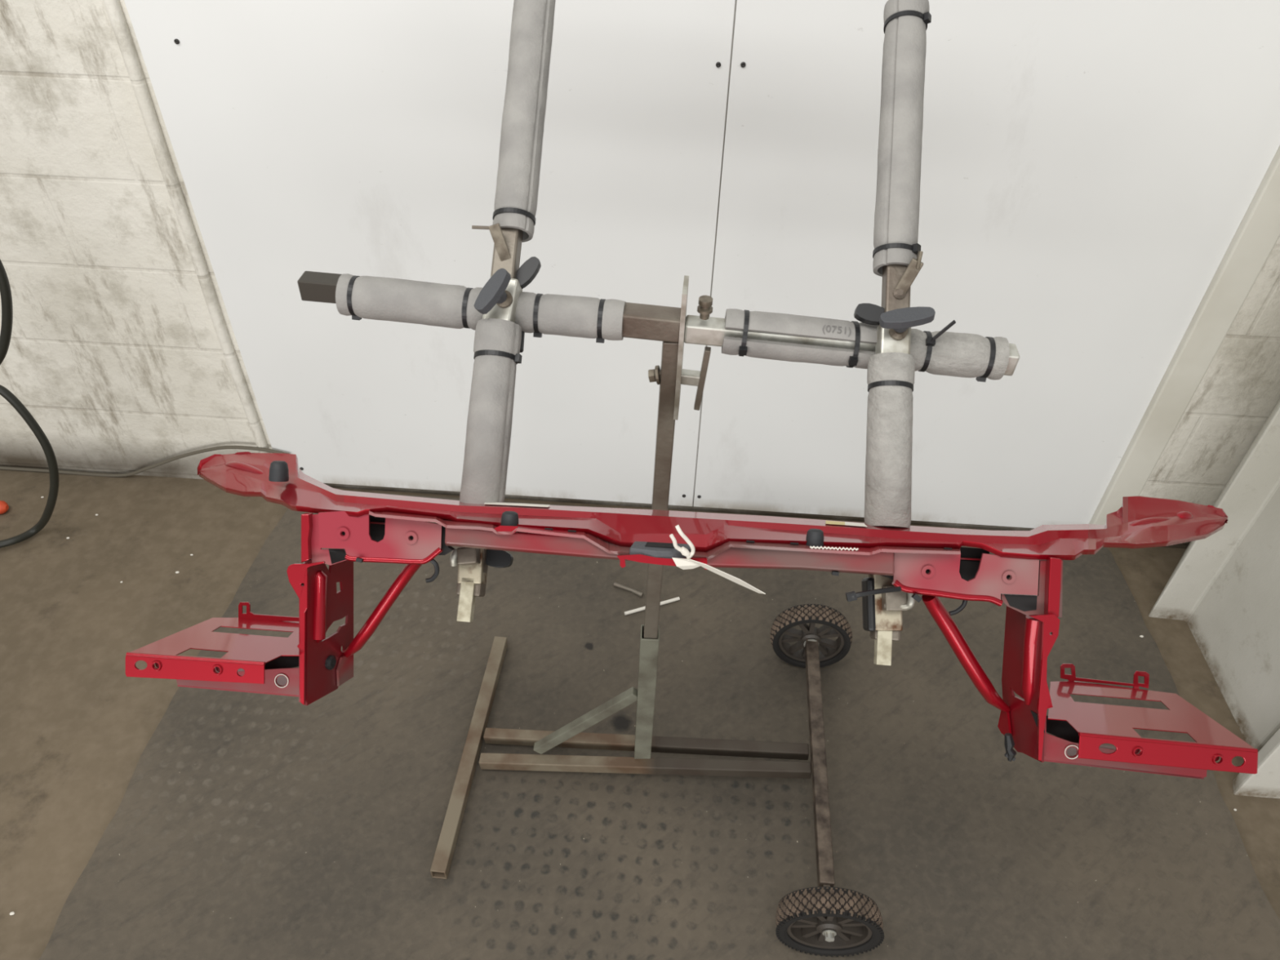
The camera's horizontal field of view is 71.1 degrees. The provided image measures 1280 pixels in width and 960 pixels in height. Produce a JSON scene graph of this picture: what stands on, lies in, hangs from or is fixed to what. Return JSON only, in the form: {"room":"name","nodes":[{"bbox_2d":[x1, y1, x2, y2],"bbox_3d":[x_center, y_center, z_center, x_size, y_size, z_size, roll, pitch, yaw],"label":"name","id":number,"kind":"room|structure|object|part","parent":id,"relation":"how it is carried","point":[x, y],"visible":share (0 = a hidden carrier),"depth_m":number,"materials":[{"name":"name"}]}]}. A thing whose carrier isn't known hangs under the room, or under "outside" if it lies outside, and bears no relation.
{"room":"auto repair garage","nodes":[
{"label":"auto repair garage","id":0,"kind":"room"},
{"bbox_2d":[0,0,1279,548],"bbox_3d":[0.037,-1.070,1.521,10.000,3.050,0.176,4,42,2],"label":"wall","id":1,"kind":"structure","parent":0,"point":[115,352],"depth_m":2.10,"materials":[{"name":"white paint"}]},
{"bbox_2d":[102,0,270,453],"bbox_3d":[-0.987,-1.103,1.495,0.032,2.950,0.028,21,45,20],"label":"trim","id":2,"kind":"structure","parent":1,"relation":"attached to","point":[113,8],"depth_m":1.94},
{"bbox_2d":[124,0,735,506],"bbox_3d":[-0.390,-1.066,1.470,1.136,2.966,0.015,4,42,2],"label":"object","id":3,"kind":"object","parent":1,"relation":"attached to","point":[353,137],"depth_m":1.89,"materials":[{"name":"white paint"}]},
{"bbox_2d":[693,0,1279,528],"bbox_3d":[0.702,-0.997,1.430,1.051,2.966,0.015,4,42,2],"label":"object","id":4,"kind":"object","parent":1,"relation":"attached to","point":[1090,169],"depth_m":1.84,"materials":[{"name":"white paint"}]},
{"bbox_2d":[1088,146,1279,524],"bbox_3d":[1.264,-0.948,1.413,0.079,2.990,0.033,2,42,0],"label":"trim","id":5,"kind":"structure","parent":1,"relation":"attached to","point":[1258,232],"depth_m":1.97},
{"bbox_2d":[0,469,1279,959],"bbox_3d":[-0.151,1.564,0.893,10.000,0.100,4.650,4,42,2],"label":"floor","id":6,"kind":"structure","parent":0,"point":[75,730],"depth_m":2.11,"materials":[{"name":"concrete"}]},
{"bbox_2d":[0,500,8,514],"bbox_3d":[-1.709,0.073,2.391,0.043,0.036,0.037,2,42,0],"label":"connector","id":7,"kind":"object","parent":6,"relation":"on","point":[4,507],"visible":1,"depth_m":2.38,"materials":[{"name":"orange plastic"}]},
{"bbox_2d":[0,259,58,547],"bbox_3d":[-1.457,-0.382,1.831,0.538,1.461,0.095,-2,42,-4],"label":"hose","id":8,"kind":"object","parent":6,"relation":"on","point":[5,288],"visible":1,"depth_m":2.04,"materials":[{"name":"black rubber"}]},
{"bbox_2d":[0,445,289,476],"bbox_3d":[-1.408,-0.058,2.460,0.941,0.155,0.019,4,42,3],"label":"cable","id":9,"kind":"object","parent":6,"relation":"on","point":[220,447],"visible":0.95,"depth_m":2.47,"materials":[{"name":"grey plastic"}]},
{"bbox_2d":[39,491,1279,959],"bbox_3d":[0.093,0.532,1.959,2.281,0.011,1.418,2,42,0],"label":"rubber mat","id":10,"kind":"object","parent":6,"relation":"on","point":[246,825],"visible":0.77,"depth_m":1.81,"materials":[{"name":"grey rubber"}]},
{"bbox_2d":[613,582,643,597],"bbox_3d":[-0.029,0.272,2.226,0.079,0.012,0.012,19,45,19],"label":"bolt","id":11,"kind":"object","parent":10,"relation":"on","point":[615,584],"visible":1,"depth_m":2.22,"materials":[{"name":"metal"}]},
{"bbox_2d":[624,596,679,615],"bbox_3d":[0.030,0.308,2.190,0.143,0.008,0.008,-13,44,-16],"label":"rod","id":12,"kind":"object","parent":10,"relation":"on","point":[677,598],"visible":0.69,"depth_m":2.18,"materials":[{"name":"white plastic"}]},
{"bbox_2d":[297,0,1019,956],"bbox_3d":[0.013,0.062,1.405,0.923,1.425,0.698,5,42,4],"label":"stand","id":13,"kind":"object","parent":10,"relation":"on","point":[825,919],"visible":1,"depth_m":1.14,"materials":[{"name":"paint"}]},
{"bbox_3d":[-0.196,-0.315,1.118,0.027,0.006,0.004,-2,42,-4],"label":"thin rod","id":14,"kind":"part","parent":13,"relation":"part of","materials":[{"name":"metal"}]},
{"bbox_3d":[-0.180,-0.228,1.094,0.025,0.049,0.056,28,48,26],"label":"wing knob","id":15,"kind":"part","parent":13,"relation":"part of","materials":[{"name":"grey plastic"}]},
{"bbox_3d":[-0.174,0.096,1.095,0.037,0.025,0.026,2,42,0],"label":"wing knob","id":16,"kind":"part","parent":13,"relation":"part of","materials":[{"name":"black plastic"}]},
{"bbox_3d":[-0.155,-0.181,1.160,0.011,0.027,0.030,2,42,0],"label":"wing knob","id":17,"kind":"part","parent":13,"relation":"part of","materials":[{"name":"black plastic"}]},
{"bbox_3d":[-0.144,-0.265,1.146,0.043,0.035,0.023,-32,52,-32],"label":"wing knob","id":18,"kind":"part","parent":13,"relation":"part of","materials":[{"name":"black plastic"}]},
{"bbox_3d":[0.029,0.063,1.389,0.035,0.670,0.026,2,42,0],"label":"upright post","id":19,"kind":"part","parent":13,"relation":"part of","materials":[{"name":"metal"}]},
{"bbox_3d":[0.054,-0.170,1.177,0.007,0.195,0.046,5,42,3],"label":"clamp plate","id":20,"kind":"part","parent":13,"relation":"part of","materials":[{"name":"metal"}]},
{"bbox_2d":[125,451,1257,779],"bbox_3d":[0.077,0.131,1.088,1.416,0.257,0.382,3,42,2],"label":"car front crossmember","id":21,"kind":"object","parent":13,"relation":"on","point":[350,526],"visible":1,"depth_m":1.01,"materials":[{"name":"red paint"}]},
{"bbox_2d":[130,617,300,663],"bbox_3d":[-0.476,0.189,1.073,0.181,0.108,0.149,2,42,0],"label":"shelf","id":22,"kind":"object","parent":21,"relation":"attached to","point":[239,648],"depth_m":1.04,"materials":[{"name":"red metal"}]},
{"bbox_2d":[176,656,298,697],"bbox_3d":[-0.469,0.233,1.073,0.150,0.069,0.066,2,42,0],"label":"metal bracket","id":23,"kind":"object","parent":21,"relation":"on","point":[281,675],"depth_m":1.05,"materials":[{"name":"red metal"}]},
{"bbox_3d":[-0.294,0.064,1.014,0.141,0.046,0.034,3,42,2],"label":"corner plate","id":24,"kind":"part","parent":21,"relation":"part of","materials":[{"name":"red metal"}]},
{"bbox_3d":[0.082,0.042,1.113,1.416,0.152,0.226,3,42,2],"label":"rail","id":25,"kind":"part","parent":21,"relation":"part of","materials":[{"name":"red metal"}]},
{"bbox_2d":[669,524,765,594],"bbox_3d":[0.084,0.086,0.949,0.112,0.059,0.015,17,44,17],"label":"cable tie","id":26,"kind":"object","parent":21,"relation":"attached to","point":[682,563],"visible":1,"depth_m":0.96,"materials":[{"name":"beige plastic"}]},
{"bbox_3d":[0.359,0.107,0.991,0.161,0.047,0.035,5,42,3],"label":"corner plate","id":27,"kind":"part","parent":21,"relation":"part of","materials":[{"name":"red metal"}]},
{"bbox_2d":[1044,715,1206,779],"bbox_3d":[0.546,0.313,1.038,0.185,0.075,0.071,2,42,0],"label":"metal bracket","id":28,"kind":"object","parent":21,"relation":"on","point":[1063,748],"depth_m":1.01,"materials":[{"name":"red metal"}]},
{"bbox_2d":[1048,680,1254,748],"bbox_3d":[0.561,0.269,1.042,0.221,0.116,0.164,2,42,0],"label":"shelf","id":29,"kind":"object","parent":21,"relation":"attached to","point":[1074,725],"depth_m":1.01,"materials":[{"name":"red metal"}]},
{"bbox_3d":[0.083,-0.135,1.199,0.016,0.098,0.011,5,42,3],"label":"tee handle","id":30,"kind":"part","parent":13,"relation":"part of","materials":[{"name":"metal"}]},
{"bbox_2d":[803,639,818,647],"bbox_3d":[0.384,0.368,2.006,0.034,0.034,0.003,4,42,3],"label":"washer","id":31,"kind":"object","parent":13,"relation":"in","point":[806,642],"depth_m":1.99,"materials":[{"name":"metal"}]},
{"bbox_3d":[0.270,0.147,1.057,0.012,0.063,0.067,1,42,-1],"label":"wing knob","id":32,"kind":"part","parent":13,"relation":"part of","materials":[{"name":"black plastic"}]},
{"bbox_3d":[0.287,-0.206,1.113,0.041,0.025,0.027,2,42,0],"label":"wing knob","id":33,"kind":"part","parent":13,"relation":"part of","materials":[{"name":"black plastic"}]},
{"bbox_3d":[0.317,-0.189,1.074,0.065,0.040,0.034,2,42,0],"label":"wing knob","id":34,"kind":"part","parent":13,"relation":"part of","materials":[{"name":"grey plastic"}]},
{"bbox_2d":[1148,399,1279,751],"bbox_3d":[2.188,-0.681,1.147,1.792,3.030,0.668,2,42,0],"label":"wall pier","id":35,"kind":"object","parent":6,"relation":"on","point":[1225,584],"visible":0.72,"depth_m":1.98,"materials":[{"name":"paint"}]},
{"bbox_2d":[1232,728,1279,798],"bbox_3d":[1.771,-0.455,0.883,0.992,3.030,0.104,4,42,2],"label":"wall pier","id":36,"kind":"object","parent":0,"point":[1266,783],"visible":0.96,"depth_m":1.82,"materials":[{"name":"paint"}]}
]}

